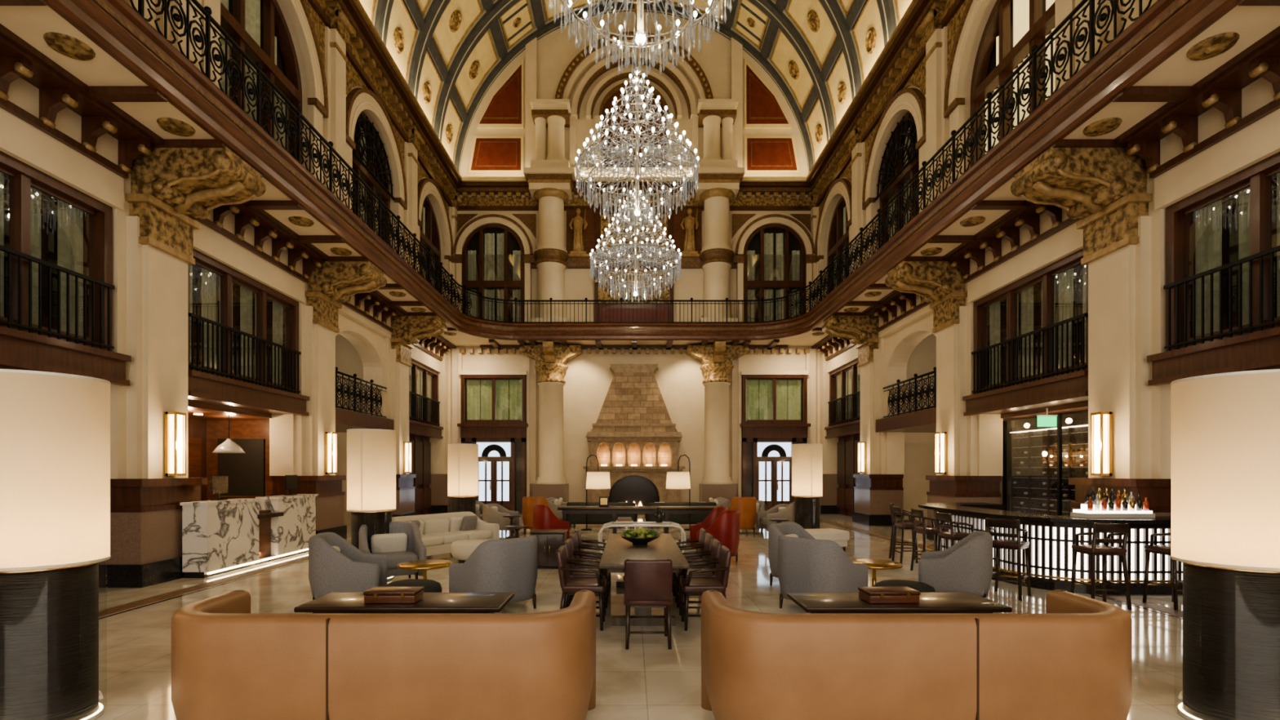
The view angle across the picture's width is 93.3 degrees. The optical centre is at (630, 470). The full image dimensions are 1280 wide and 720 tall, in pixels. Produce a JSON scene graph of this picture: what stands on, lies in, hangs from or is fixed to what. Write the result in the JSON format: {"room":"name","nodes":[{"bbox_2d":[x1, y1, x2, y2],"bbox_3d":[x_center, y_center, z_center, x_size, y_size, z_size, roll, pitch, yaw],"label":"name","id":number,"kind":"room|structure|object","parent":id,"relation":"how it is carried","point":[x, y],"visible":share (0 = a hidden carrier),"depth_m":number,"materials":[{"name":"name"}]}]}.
{"room":"hotel lobby","nodes":[
{"label":"hotel lobby","id":0,"kind":"room"},
{"bbox_2d":[0,0,450,587],"bbox_3d":[-8.622,-5.350,10.900,4.915,14.200,28.200,0,0,0],"label":"wall","id":1,"kind":"structure","parent":0,"point":[156,230],"depth_m":10.04,"materials":[{"name":"paint"}]},
{"bbox_2d":[0,151,115,351],"bbox_3d":[-7.880,-2.815,7.195,0.480,2.190,3.600,0,0,0],"label":"window","id":2,"kind":"structure","parent":1,"relation":"in","point":[56,238],"depth_m":8.34,"materials":[{"name":"black"}]},
{"bbox_2d":[164,411,186,475],"bbox_3d":[-7.330,-0.420,9.720,0.190,1.020,0.224,0,0,0],"label":"wall sconce","id":3,"kind":"object","parent":1,"relation":"attached to","point":[173,420],"visible":1,"depth_m":9.65,"materials":[{"name":"glass"}]},
{"bbox_2d":[212,414,245,453],"bbox_3d":[-8.580,-0.785,12.900,0.600,0.830,0.600,0,0,0],"label":"dome pendant light","id":4,"kind":"object","parent":1,"relation":"hanging from","point":[228,446],"visible":1,"depth_m":12.77,"materials":[{"name":"white metal"}]},
{"bbox_2d":[0,0,459,328],"bbox_3d":[-6.680,-5.310,9.055,1.280,0.620,24.490,0,0,0],"label":"balcony","id":5,"kind":"object","parent":1,"relation":"attached to","point":[128,50],"depth_m":8.63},
{"bbox_2d":[0,0,462,360],"bbox_3d":[-7.080,-8.030,10.900,1.700,7.280,28.200,0,0,0],"label":"trim","id":6,"kind":"structure","parent":1,"relation":"attached to","point":[342,50],"depth_m":13.87,"materials":[{"name":"brown wood"}]},
{"bbox_2d":[187,248,301,394],"bbox_3d":[-7.880,-2.815,12.245,0.480,2.190,3.600,0,0,0],"label":"window","id":7,"kind":"structure","parent":1,"relation":"in","point":[242,328],"depth_m":12.23,"materials":[{"name":"black"}]},
{"bbox_2d":[220,0,302,164],"bbox_3d":[-7.670,-7.825,12.245,0.320,4.550,3.200,0,0,0],"label":"window","id":8,"kind":"structure","parent":1,"relation":"in","point":[260,28],"depth_m":12.66,"materials":[{"name":"black"}]},
{"bbox_2d":[324,431,337,474],"bbox_3d":[-7.330,-0.420,14.770,0.190,1.020,0.224,0,0,0],"label":"wall sconce","id":9,"kind":"object","parent":1,"relation":"attached to","point":[331,437],"visible":1,"depth_m":14.69,"materials":[{"name":"glass"}]},
{"bbox_2d":[335,366,386,417],"bbox_3d":[-7.660,-2.147,17.271,0.110,1.075,3.248,0,0,0],"label":"balustrade","id":10,"kind":"object","parent":1,"relation":"on","point":[341,389],"visible":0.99,"depth_m":16.98,"materials":[{"name":"black"}]},
{"bbox_2d":[352,111,395,246],"bbox_3d":[-7.591,-7.825,17.295,0.479,4.550,3.200,0,0,0],"label":"window","id":11,"kind":"structure","parent":1,"relation":"in","point":[370,158],"depth_m":17.54,"materials":[{"name":"black"}]},
{"bbox_2d":[408,359,439,426],"bbox_3d":[-7.880,-2.815,22.398,0.480,2.190,3.705,0,0,0],"label":"window","id":12,"kind":"structure","parent":1,"relation":"in","point":[424,403],"depth_m":22.85,"materials":[{"name":"black"}]},
{"bbox_2d":[420,195,440,293],"bbox_3d":[-7.670,-7.825,22.345,0.320,4.550,3.200,0,0,0],"label":"window","id":13,"kind":"structure","parent":1,"relation":"in","point":[429,233],"depth_m":22.77,"materials":[{"name":"black"}]},
{"bbox_2d":[98,515,1182,619],"bbox_3d":[0.120,1.748,10.000,13.440,0.004,26.400,0,0,0],"label":"trim","id":14,"kind":"structure","parent":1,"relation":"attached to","point":[137,603],"depth_m":8.53,"materials":[{"name":"black stone"}]},
{"bbox_2d":[129,0,1151,323],"bbox_3d":[0.123,-6.136,10.004,12.652,1.032,26.451,0,0,0],"label":"balustrade","id":15,"kind":"object","parent":1,"relation":"attached to","point":[206,11],"visible":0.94,"depth_m":11.38,"materials":[{"name":"metal"}]},
{"bbox_2d":[448,11,819,502],"bbox_3d":[0.120,-9.000,24.850,17.200,21.500,0.300,0,0,0],"label":"wall","id":16,"kind":"structure","parent":0,"point":[588,378],"depth_m":24.70,"materials":[{"name":"paint"}]},
{"bbox_2d":[462,223,524,321],"bbox_3d":[-5.560,-7.750,24.535,2.500,4.400,0.310,0,0,0],"label":"window","id":17,"kind":"structure","parent":16,"relation":"in","point":[493,265],"depth_m":24.60,"materials":[{"name":"black"}]},
{"bbox_2d":[461,438,526,513],"bbox_3d":[-5.560,0.225,24.540,2.600,3.050,0.280,0,0,0],"label":"door","id":18,"kind":"structure","parent":16,"relation":"in","point":[502,462],"depth_m":24.56,"materials":[{"name":"brown wood"}]},
{"bbox_2d":[461,374,526,423],"bbox_3d":[-5.560,-2.850,24.545,2.600,2.000,0.330,0,0,0],"label":"window","id":19,"kind":"structure","parent":16,"relation":"in","point":[485,398],"depth_m":24.64,"materials":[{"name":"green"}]},
{"bbox_2d":[451,212,536,497],"bbox_3d":[-5.560,-4.350,24.450,3.440,12.200,0.500,0,0,0],"label":"trim","id":20,"kind":"structure","parent":16,"relation":"attached to","point":[466,224],"depth_m":24.35,"materials":[{"name":"paint"}]},
{"bbox_2d":[451,31,816,502],"bbox_3d":[0.120,-8.000,24.090,14.820,19.500,1.720,0,0,0],"label":"trim","id":21,"kind":"structure","parent":16,"relation":"attached to","point":[550,181],"depth_m":24.38,"materials":[{"name":"beige stone"}]},
{"bbox_2d":[568,208,587,253],"bbox_3d":[-2.130,-9.649,24.426,0.769,1.878,0.308,0,0,0],"label":"statue","id":22,"kind":"object","parent":21,"relation":"on","point":[578,247],"visible":0.99,"depth_m":24.33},
{"bbox_2d":[680,208,698,253],"bbox_3d":[2.370,-9.649,24.426,0.769,1.878,0.308,0,0,0],"label":"statue","id":23,"kind":"object","parent":21,"relation":"on","point":[689,222],"visible":0.98,"depth_m":24.33,"materials":[{"name":"metal"}]},
{"bbox_2d":[440,311,828,349],"bbox_3d":[0.120,-5.275,22.990,14.880,0.690,3.399,0,0,0],"label":"balcony","id":24,"kind":"object","parent":16,"relation":"attached to","point":[471,331],"depth_m":23.15,"materials":[{"name":"brown wood"}]},
{"bbox_2d":[741,438,806,511],"bbox_3d":[5.800,0.225,24.540,2.600,3.050,0.280,0,0,0],"label":"door","id":25,"kind":"structure","parent":16,"relation":"in","point":[766,463],"depth_m":24.55,"materials":[{"name":"brown wood"}]},
{"bbox_2d":[741,374,807,423],"bbox_3d":[5.800,-2.850,24.545,2.600,2.000,0.330,0,0,0],"label":"window","id":26,"kind":"structure","parent":16,"relation":"in","point":[765,398],"depth_m":24.63,"materials":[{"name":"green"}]},
{"bbox_2d":[732,212,816,497],"bbox_3d":[5.800,-4.350,24.450,3.440,12.200,0.500,0,0,0],"label":"trim","id":27,"kind":"structure","parent":16,"relation":"attached to","point":[802,226],"depth_m":24.35,"materials":[{"name":"paint"}]},
{"bbox_2d":[743,223,805,321],"bbox_3d":[5.800,-7.750,24.535,2.500,4.400,0.310,0,0,0],"label":"window","id":28,"kind":"structure","parent":16,"relation":"in","point":[775,254],"depth_m":24.60,"materials":[{"name":"black"}]},
{"bbox_2d":[359,0,912,173],"bbox_3d":[0.120,-15.425,10.732,15.300,7.650,28.535,0,0,0],"label":"ceiling","id":29,"kind":"structure","parent":0,"point":[819,54],"depth_m":21.81,"materials":[{"name":"paint"}]},
{"bbox_2d":[589,0,681,302],"bbox_3d":[0.150,-12.235,19.800,3.046,13.330,3.054,0,0,0],"label":"chandelier","id":30,"kind":"object","parent":29,"relation":"hanging from","point":[624,246],"visible":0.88,"depth_m":19.61,"materials":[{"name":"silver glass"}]},
{"bbox_2d":[574,0,699,229],"bbox_3d":[0.150,-12.485,14.750,3.046,12.830,3.054,0,0,0],"label":"chandelier","id":31,"kind":"object","parent":29,"relation":"hanging from","point":[637,211],"visible":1,"depth_m":14.48,"materials":[{"name":"glass"}]},
{"bbox_2d":[546,0,733,78],"bbox_3d":[0.150,-12.765,9.600,3.046,12.270,3.054,0,0,0],"label":"chandelier","id":32,"kind":"object","parent":29,"relation":"hanging from","point":[640,37],"visible":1,"depth_m":10.10,"materials":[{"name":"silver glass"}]},
{"bbox_2d":[95,513,1186,719],"bbox_3d":[0.120,1.850,10.850,22.400,0.200,28.500,0,0,0],"label":"floor","id":33,"kind":"structure","parent":0,"point":[648,680],"depth_m":6.70,"materials":[{"name":"tile"}]},
{"bbox_2d":[0,368,111,719],"bbox_3d":[-4.080,0.554,4.179,0.734,2.392,0.735,0,0,0],"label":"floor lamp","id":34,"kind":"object","parent":33,"relation":"on","point":[55,428],"visible":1,"depth_m":3.97,"materials":[{"name":"fabric"}]},
{"bbox_2d":[179,493,318,577],"bbox_3d":[-7.025,1.135,11.470,0.490,1.230,3.460,0,0,0],"label":"reception desk","id":35,"kind":"object","parent":33,"relation":"on","point":[219,537],"visible":0.93,"depth_m":10.70,"materials":[{"name":"stone"}]},
{"bbox_2d":[210,475,228,500],"bbox_3d":[-7.090,0.310,10.400,0.160,0.420,0.400,0,0,0],"label":"computer monitor","id":36,"kind":"object","parent":35,"relation":"on","point":[219,484],"visible":0.98,"depth_m":10.38,"materials":[{"name":"black plastic"}]},
{"bbox_2d":[308,532,387,599],"bbox_3d":[-3.673,1.291,7.857,0.855,0.922,0.900,0,0,-15],"label":"armchair","id":37,"kind":"object","parent":33,"relation":"on","point":[335,565],"visible":0.89,"depth_m":7.46,"materials":[{"name":"fabric"}]},
{"bbox_2d":[346,428,395,580],"bbox_3d":[-4.160,0.554,9.700,0.734,2.392,0.735,0,0,0],"label":"floor lamp","id":38,"kind":"object","parent":33,"relation":"on","point":[371,452],"visible":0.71,"depth_m":9.41,"materials":[{"name":"white fabric"}]},
{"bbox_2d":[171,589,595,719],"bbox_3d":[-1.570,1.305,3.958,2.640,0.890,0.883,0,0,0],"label":"settee","id":39,"kind":"object","parent":33,"relation":"on","point":[229,661],"visible":1,"depth_m":3.52,"materials":[{"name":"brown"}]},
{"bbox_2d":[359,521,426,578],"bbox_3d":[-3.716,1.291,9.376,0.900,0.922,0.855,0,0,-30],"label":"armchair","id":40,"kind":"object","parent":33,"relation":"on","point":[403,543],"visible":0.62,"depth_m":9.43,"materials":[{"name":"fabric"}]},
{"bbox_2d":[293,592,514,613],"bbox_3d":[-1.700,1.373,4.660,1.500,0.755,0.550,0,0,0],"label":"console table","id":41,"kind":"object","parent":33,"relation":"on","point":[331,602],"visible":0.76,"depth_m":4.48,"materials":[{"name":"brown wood"}]},
{"bbox_2d":[363,586,424,603],"bbox_3d":[-1.800,0.949,4.598,0.390,0.089,0.213,0,0,0],"label":"game box","id":42,"kind":"object","parent":41,"relation":"on","point":[375,594],"visible":1,"depth_m":4.50,"materials":[{"name":"brown wood"}]},
{"bbox_2d":[383,578,441,592],"bbox_3d":[-2.680,1.562,7.400,0.700,0.375,0.700,0,0,0],"label":"ottoman","id":43,"kind":"object","parent":33,"relation":"on","point":[430,585],"visible":0.32,"depth_m":7.32,"materials":[{"name":"fabric"}]},
{"bbox_2d":[396,559,452,579],"bbox_3d":[-2.880,1.525,8.450,0.740,0.450,0.740,0,0,0],"label":"table","id":44,"kind":"object","parent":33,"relation":"on","point":[427,564],"visible":0.67,"depth_m":8.33,"materials":[{"name":"gold"}]},
{"bbox_2d":[391,511,499,555],"bbox_3d":[-3.830,1.330,12.300,0.900,0.840,2.300,0,0,32],"label":"sofa","id":45,"kind":"object","parent":33,"relation":"on","point":[438,531],"visible":0.61,"depth_m":12.40,"materials":[{"name":"fabric"}]},
{"bbox_2d":[447,443,478,514],"bbox_3d":[-4.140,0.554,14.899,0.734,2.392,0.735,0,0,0],"label":"floor lamp","id":46,"kind":"object","parent":33,"relation":"on","point":[462,458],"visible":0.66,"depth_m":14.61,"materials":[{"name":"fabric"}]},
{"bbox_2d":[450,539,490,563],"bbox_3d":[-2.930,1.530,11.200,0.800,0.440,0.800,0,0,0],"label":"pouf","id":47,"kind":"object","parent":33,"relation":"on","point":[460,550],"visible":0.47,"depth_m":10.87,"materials":[{"name":"beige fabric"}]},
{"bbox_2d":[448,535,537,613],"bbox_3d":[-1.681,1.291,7.618,0.855,0.922,0.900,0,0,40],"label":"armchair","id":48,"kind":"object","parent":33,"relation":"on","point":[507,565],"visible":0.84,"depth_m":7.26,"materials":[{"name":"fabric"}]},
{"bbox_2d":[482,503,519,535],"bbox_3d":[-3.603,1.341,16.595,0.855,0.821,0.820,0,0,10],"label":"armchair","id":49,"kind":"object","parent":33,"relation":"on","point":[491,513],"visible":0.69,"depth_m":16.23,"materials":[{"name":"fabric"}]},
{"bbox_2d":[522,496,553,533],"bbox_3d":[-2.624,1.241,16.827,0.740,1.021,0.755,0,0,12],"label":"leather chair","id":50,"kind":"object","parent":33,"relation":"on","point":[528,503],"visible":0.62,"depth_m":16.49,"materials":[{"name":"orange leather"}]},
{"bbox_2d":[529,528,568,568],"bbox_3d":[-1.480,1.423,10.946,0.620,0.655,0.548,0,0,0],"label":"base cabinet","id":51,"kind":"object","parent":33,"relation":"on","point":[548,540],"visible":0.77,"depth_m":10.70,"materials":[{"name":"brown wood"}]},
{"bbox_2d":[533,503,569,539],"bbox_3d":[-1.806,1.250,13.414,0.715,1.001,0.660,0,0,-30],"label":"leather chair","id":52,"kind":"object","parent":33,"relation":"on","point":[544,517],"visible":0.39,"depth_m":13.11,"materials":[{"name":"red leather"}]},
{"bbox_2d":[555,545,606,631],"bbox_3d":[-0.553,1.310,6.800,0.536,0.885,0.504,0,0,0],"label":"dining chair","id":53,"kind":"object","parent":33,"relation":"on","point":[570,586],"visible":0.88,"depth_m":6.58,"materials":[{"name":"red leather"}]},
{"bbox_2d":[563,537,608,615],"bbox_3d":[-0.553,1.310,7.500,0.536,0.885,0.504,0,0,0],"label":"dining chair","id":54,"kind":"object","parent":33,"relation":"on","point":[567,544],"visible":0.58,"depth_m":7.29,"materials":[{"name":"red leather"}]},
{"bbox_2d":[568,532,608,602],"bbox_3d":[-0.553,1.310,8.200,0.536,0.885,0.504,0,0,0],"label":"dining chair","id":55,"kind":"object","parent":33,"relation":"on","point":[573,537],"visible":0.36,"depth_m":7.99,"materials":[{"name":"red leather"}]},
{"bbox_2d":[573,528,610,591],"bbox_3d":[-0.553,1.310,8.900,0.536,0.885,0.504,0,0,0],"label":"dining chair","id":56,"kind":"object","parent":33,"relation":"on","point":[577,531],"visible":0.32,"depth_m":8.69,"materials":[{"name":"red leather"}]},
{"bbox_2d":[581,454,610,530],"bbox_3d":[-0.988,0.643,17.721,0.796,2.213,0.727,0,0,37],"label":"floor lamp","id":57,"kind":"object","parent":33,"relation":"on","point":[594,480],"visible":1,"depth_m":17.42,"materials":[{"name":"fabric"}]},
{"bbox_2d":[566,502,637,528],"bbox_3d":[-0.880,1.360,18.600,2.100,0.780,0.900,0,0,5],"label":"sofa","id":58,"kind":"object","parent":33,"relation":"on","point":[573,518],"visible":0.59,"depth_m":18.18,"materials":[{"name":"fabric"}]},
{"bbox_2d":[582,364,684,506],"bbox_3d":[0.120,-1.240,24.105,3.960,5.980,1.170,0,0,0],"label":"fireplace","id":59,"kind":"object","parent":33,"relation":"on","point":[633,437],"visible":0.86,"depth_m":23.93,"materials":[{"name":"stone"}]},
{"bbox_2d":[557,506,719,542],"bbox_3d":[0.220,1.300,14.100,3.800,0.900,0.600,0,0,0],"label":"console","id":60,"kind":"object","parent":33,"relation":"on","point":[666,510],"visible":0.51,"depth_m":13.85,"materials":[{"name":"brown wood"}]},
{"bbox_2d":[598,521,686,553],"bbox_3d":[0.219,1.407,12.200,1.734,0.694,0.656,0,0,0],"label":"bench","id":61,"kind":"object","parent":33,"relation":"on","point":[683,535],"visible":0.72,"depth_m":11.88,"materials":[{"name":"white metal"}]},
{"bbox_2d":[599,533,689,626],"bbox_3d":[0.140,1.373,7.950,0.960,0.755,3.100,0,0,0],"label":"dining table","id":62,"kind":"object","parent":33,"relation":"on","point":[617,549],"visible":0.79,"depth_m":6.92,"materials":[{"name":"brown wood"}]},
{"bbox_2d":[620,528,659,545],"bbox_3d":[0.120,0.885,8.100,0.540,0.218,0.540,0,0,0],"label":"fruit bowl","id":63,"kind":"object","parent":62,"relation":"on","point":[642,536],"visible":1,"depth_m":7.99,"materials":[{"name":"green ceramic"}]},
{"bbox_2d":[622,559,673,649],"bbox_3d":[0.170,1.310,6.147,0.504,0.885,0.536,0,0,0],"label":"dining chair","id":64,"kind":"object","parent":33,"relation":"on","point":[648,583],"visible":1,"depth_m":5.91,"materials":[{"name":"red leather"}]},
{"bbox_2d":[666,454,690,530],"bbox_3d":[1.408,0.643,17.679,0.796,2.213,0.727,0,0,37],"label":"floor lamp","id":65,"kind":"object","parent":33,"relation":"on","point":[674,480],"visible":0.91,"depth_m":17.43,"materials":[{"name":"fabric"}]},
{"bbox_2d":[644,502,716,528],"bbox_3d":[1.520,1.360,18.600,2.100,0.780,0.900,0,0,-5],"label":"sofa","id":66,"kind":"object","parent":33,"relation":"on","point":[680,518],"visible":0.46,"depth_m":18.17,"materials":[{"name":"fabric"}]},
{"bbox_2d":[671,528,707,591],"bbox_3d":[0.833,1.310,8.900,0.536,0.885,0.504,0,0,0],"label":"dining chair","id":67,"kind":"object","parent":33,"relation":"on","point":[703,532],"visible":0.3,"depth_m":8.68,"materials":[{"name":"red leather"}]},
{"bbox_2d":[672,532,714,602],"bbox_3d":[0.833,1.310,8.200,0.536,0.885,0.504,0,0,0],"label":"dining chair","id":68,"kind":"object","parent":33,"relation":"on","point":[707,548],"visible":0.41,"depth_m":7.99,"materials":[{"name":"red leather"}]},
{"bbox_2d":[675,537,722,615],"bbox_3d":[0.833,1.310,7.500,0.536,0.885,0.504,0,0,0],"label":"dining chair","id":69,"kind":"object","parent":33,"relation":"on","point":[714,555],"visible":0.65,"depth_m":7.29,"materials":[{"name":"red leather"}]},
{"bbox_2d":[680,545,732,631],"bbox_3d":[0.833,1.310,6.800,0.536,0.885,0.504,0,0,0],"label":"dining chair","id":70,"kind":"object","parent":33,"relation":"on","point":[690,586],"visible":0.82,"depth_m":6.59,"materials":[{"name":"red leather"}]},
{"bbox_2d":[689,506,727,551],"bbox_3d":[1.644,1.250,12.609,0.715,1.001,0.660,0,0,20],"label":"leather chair","id":71,"kind":"object","parent":33,"relation":"on","point":[713,515],"visible":0.37,"depth_m":12.32,"materials":[{"name":"red leather"}]},
{"bbox_2d":[696,509,739,561],"bbox_3d":[1.696,1.250,11.514,0.715,1.001,0.660,0,0,30],"label":"leather chair","id":72,"kind":"object","parent":33,"relation":"on","point":[726,528],"visible":0.59,"depth_m":11.20,"materials":[{"name":"red leather"}]},
{"bbox_2d":[727,497,756,534],"bbox_3d":[3.064,1.241,16.727,0.740,1.021,0.755,0,0,-12],"label":"leather chair","id":73,"kind":"object","parent":33,"relation":"on","point":[746,506],"visible":0.67,"depth_m":16.38,"materials":[{"name":"orange leather"}]},
{"bbox_2d":[756,503,794,533],"bbox_3d":[3.943,1.341,16.395,0.855,0.821,0.820,0,0,-10],"label":"armchair","id":74,"kind":"object","parent":33,"relation":"on","point":[785,511],"visible":0.59,"depth_m":16.19,"materials":[{"name":"fabric"}]},
{"bbox_2d":[768,521,815,585],"bbox_3d":[2.591,1.291,9.232,0.855,0.922,0.900,0,0,40],"label":"armchair","id":75,"kind":"object","parent":33,"relation":"on","point":[790,529],"visible":0.3,"depth_m":9.18,"materials":[{"name":"fabric"}]},
{"bbox_2d":[791,443,822,528],"bbox_3d":[4.340,0.554,14.899,0.734,2.392,0.735,0,0,0],"label":"floor lamp","id":76,"kind":"object","parent":33,"relation":"on","point":[806,458],"visible":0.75,"depth_m":14.62,"materials":[{"name":"fabric"}]},
{"bbox_2d":[777,535,868,608],"bbox_3d":[2.362,1.291,7.617,0.855,0.922,0.900,0,0,-38],"label":"armchair","id":77,"kind":"object","parent":33,"relation":"on","point":[804,565],"visible":0.8,"depth_m":7.25,"materials":[{"name":"fabric"}]},
{"bbox_2d":[804,528,849,551],"bbox_3d":[4.020,1.530,13.200,1.300,0.440,0.700,0,0,-15],"label":"upholstered bench","id":78,"kind":"object","parent":33,"relation":"on","point":[841,537],"visible":0.45,"depth_m":12.97,"materials":[{"name":"beige fabric"}]},
{"bbox_2d":[851,559,902,586],"bbox_3d":[3.420,1.525,8.500,0.740,0.450,0.740,0,0,0],"label":"table","id":79,"kind":"object","parent":33,"relation":"on","point":[874,564],"visible":0.63,"depth_m":8.47,"materials":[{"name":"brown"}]},
{"bbox_2d":[786,592,1012,613],"bbox_3d":[2.020,1.373,4.660,1.500,0.755,0.550,0,0,0],"label":"console table","id":80,"kind":"object","parent":33,"relation":"on","point":[811,602],"visible":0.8,"depth_m":4.48,"materials":[{"name":"brown wood"}]},
{"bbox_2d":[857,586,920,603],"bbox_3d":[1.960,0.949,4.598,0.390,0.089,0.213,0,0,-3],"label":"game box","id":81,"kind":"object","parent":80,"relation":"on","point":[886,594],"visible":1,"depth_m":4.51,"materials":[{"name":"brown wood"}]},
{"bbox_2d":[888,502,915,559],"bbox_3d":[5.452,1.209,12.110,0.483,1.086,0.476,0,0,30],"label":"bar stool","id":82,"kind":"object","parent":33,"relation":"on","point":[909,520],"visible":0.56,"depth_m":12.02,"materials":[{"name":"brown wood"}]},
{"bbox_2d":[874,579,935,592],"bbox_3d":[3.320,1.562,7.350,0.700,0.375,0.700,0,0,0],"label":"ottoman","id":83,"kind":"object","parent":33,"relation":"on","point":[919,586],"visible":0.33,"depth_m":7.28,"materials":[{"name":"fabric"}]},
{"bbox_2d":[891,505,924,563],"bbox_3d":[5.150,1.209,11.202,0.483,1.086,0.476,0,0,5],"label":"bar stool","id":84,"kind":"object","parent":33,"relation":"on","point":[904,526],"visible":0.82,"depth_m":11.10,"materials":[{"name":"wood"}]},
{"bbox_2d":[701,589,1132,719],"bbox_3d":[1.820,1.305,3.958,2.640,0.890,0.883,0,0,0],"label":"settee","id":85,"kind":"object","parent":33,"relation":"on","point":[1072,660],"visible":1,"depth_m":3.52,"materials":[{"name":"brown"}]},
{"bbox_2d":[910,508,949,570],"bbox_3d":[5.120,1.209,10.351,0.483,1.086,0.476,0,0,2],"label":"bar stool","id":86,"kind":"object","parent":33,"relation":"on","point":[915,513],"visible":0.78,"depth_m":10.29,"materials":[{"name":"brown wood"}]},
{"bbox_2d":[935,511,973,551],"bbox_3d":[5.120,1.209,9.499,0.483,1.086,0.476,0,0,-2],"label":"bar stool","id":87,"kind":"object","parent":33,"relation":"on","point":[940,517],"visible":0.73,"depth_m":9.42,"materials":[{"name":"wood"}]},
{"bbox_2d":[918,530,992,598],"bbox_3d":[4.346,1.291,8.113,0.855,0.922,0.900,0,0,28],"label":"armchair","id":88,"kind":"object","parent":33,"relation":"on","point":[966,566],"visible":0.92,"depth_m":7.71,"materials":[{"name":"fabric"}]},
{"bbox_2d":[985,517,1031,600],"bbox_3d":[5.255,1.209,8.436,0.483,1.086,0.476,0,0,-42],"label":"bar stool","id":89,"kind":"object","parent":33,"relation":"on","point":[1018,544],"visible":0.81,"depth_m":8.32,"materials":[{"name":"wood"}]},
{"bbox_2d":[1002,412,1088,515],"bbox_3d":[9.005,0.300,12.315,0.630,2.900,3.770,0,0,0],"label":"shelving","id":90,"kind":"object","parent":33,"relation":"on","point":[1043,460],"visible":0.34,"depth_m":13.05,"materials":[{"name":"wood"}]},
{"bbox_2d":[918,502,1182,594],"bbox_3d":[6.855,1.215,10.475,2.530,1.070,4.510,0,0,0],"label":"bar counter","id":91,"kind":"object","parent":33,"relation":"on","point":[1051,538],"depth_m":8.69,"materials":[{"name":"black stone"}]},
{"bbox_2d":[1070,487,1155,517],"bbox_3d":[6.970,0.465,8.760,0.960,0.426,0.340,0,0,0],"label":"display","id":92,"kind":"object","parent":91,"relation":"on","point":[1108,505],"visible":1,"depth_m":8.64,"materials":[{"name":"multicoloured glass"}]},
{"bbox_2d":[1070,523,1132,609],"bbox_3d":[6.068,1.209,7.830,0.476,1.086,0.483,0,0,5],"label":"bar stool","id":93,"kind":"object","parent":33,"relation":"on","point":[1093,549],"visible":0.98,"depth_m":7.65,"materials":[{"name":"wood"}]},
{"bbox_2d":[1142,533,1182,609],"bbox_3d":[7.021,1.209,7.800,0.476,1.086,0.483,0,0,-4],"label":"bar stool","id":94,"kind":"object","parent":33,"relation":"on","point":[1165,549],"visible":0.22,"depth_m":7.85,"materials":[{"name":"wood"}]},
{"bbox_2d":[1170,368,1279,719],"bbox_3d":[4.220,0.554,4.179,0.734,2.392,0.735,0,0,0],"label":"floor lamp","id":95,"kind":"object","parent":33,"relation":"on","point":[1225,427],"visible":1,"depth_m":3.99,"materials":[{"name":"fabric"}]},
{"bbox_2d":[819,0,1279,540],"bbox_3d":[8.862,-5.350,10.900,4.915,14.200,28.200,0,0,0],"label":"wall","id":96,"kind":"structure","parent":0,"point":[1120,231],"depth_m":10.38,"materials":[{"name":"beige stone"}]},
{"bbox_2d":[826,195,848,292],"bbox_3d":[7.910,-7.825,22.345,0.320,4.550,3.200,0,0,0],"label":"window","id":97,"kind":"structure","parent":96,"relation":"in","point":[838,235],"depth_m":22.77,"materials":[{"name":"black"}]},
{"bbox_2d":[827,359,860,426],"bbox_3d":[8.120,-2.815,22.398,0.480,2.190,3.705,0,0,0],"label":"window","id":98,"kind":"structure","parent":96,"relation":"in","point":[844,403],"depth_m":22.84,"materials":[{"name":"black"}]},
{"bbox_2d":[874,111,919,247],"bbox_3d":[7.831,-7.825,17.295,0.479,4.550,3.200,0,0,0],"label":"window","id":99,"kind":"structure","parent":96,"relation":"in","point":[900,163],"depth_m":17.49,"materials":[{"name":"black"}]},
{"bbox_2d":[882,366,936,417],"bbox_3d":[7.900,-2.147,17.271,0.110,1.075,3.248,0,0,0],"label":"balustrade","id":100,"kind":"object","parent":96,"relation":"on","point":[916,393],"visible":0.98,"depth_m":16.90,"materials":[{"name":"black"}]},
{"bbox_2d":[934,431,946,474],"bbox_3d":[7.570,-0.420,14.770,0.190,1.020,0.224,0,0,0],"label":"wall sconce","id":101,"kind":"object","parent":96,"relation":"attached to","point":[940,437],"visible":1,"depth_m":14.69,"materials":[{"name":"glass"}]},
{"bbox_2d":[970,0,1055,166],"bbox_3d":[7.910,-7.825,12.245,0.320,4.550,3.200,0,0,0],"label":"window","id":102,"kind":"structure","parent":96,"relation":"in","point":[1012,27],"depth_m":12.66,"materials":[{"name":"black"}]},
{"bbox_2d":[971,248,1088,394],"bbox_3d":[8.120,-2.815,12.245,0.480,2.190,3.600,0,0,0],"label":"window","id":103,"kind":"structure","parent":96,"relation":"in","point":[1033,327],"depth_m":12.24,"materials":[{"name":"black"}]},
{"bbox_2d":[805,0,1279,360],"bbox_3d":[7.320,-8.030,10.900,1.700,7.280,28.200,0,0,0],"label":"trim","id":104,"kind":"structure","parent":96,"relation":"attached to","point":[942,33],"depth_m":13.89,"materials":[{"name":"brown wood"}]},
{"bbox_2d":[809,0,1279,328],"bbox_3d":[6.920,-5.310,9.055,1.280,0.620,24.490,0,0,0],"label":"balcony","id":105,"kind":"object","parent":96,"relation":"attached to","point":[1152,51],"depth_m":8.64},
{"bbox_2d":[1090,411,1113,475],"bbox_3d":[7.570,-0.420,9.720,0.190,1.020,0.224,0,0,0],"label":"wall sconce","id":106,"kind":"object","parent":96,"relation":"attached to","point":[1102,422],"visible":1,"depth_m":9.65,"materials":[{"name":"glass"}]},
{"bbox_2d":[1163,151,1279,351],"bbox_3d":[8.120,-2.815,7.195,0.480,2.190,3.600,0,0,0],"label":"window","id":107,"kind":"structure","parent":96,"relation":"in","point":[1223,238],"depth_m":8.31,"materials":[{"name":"black"}]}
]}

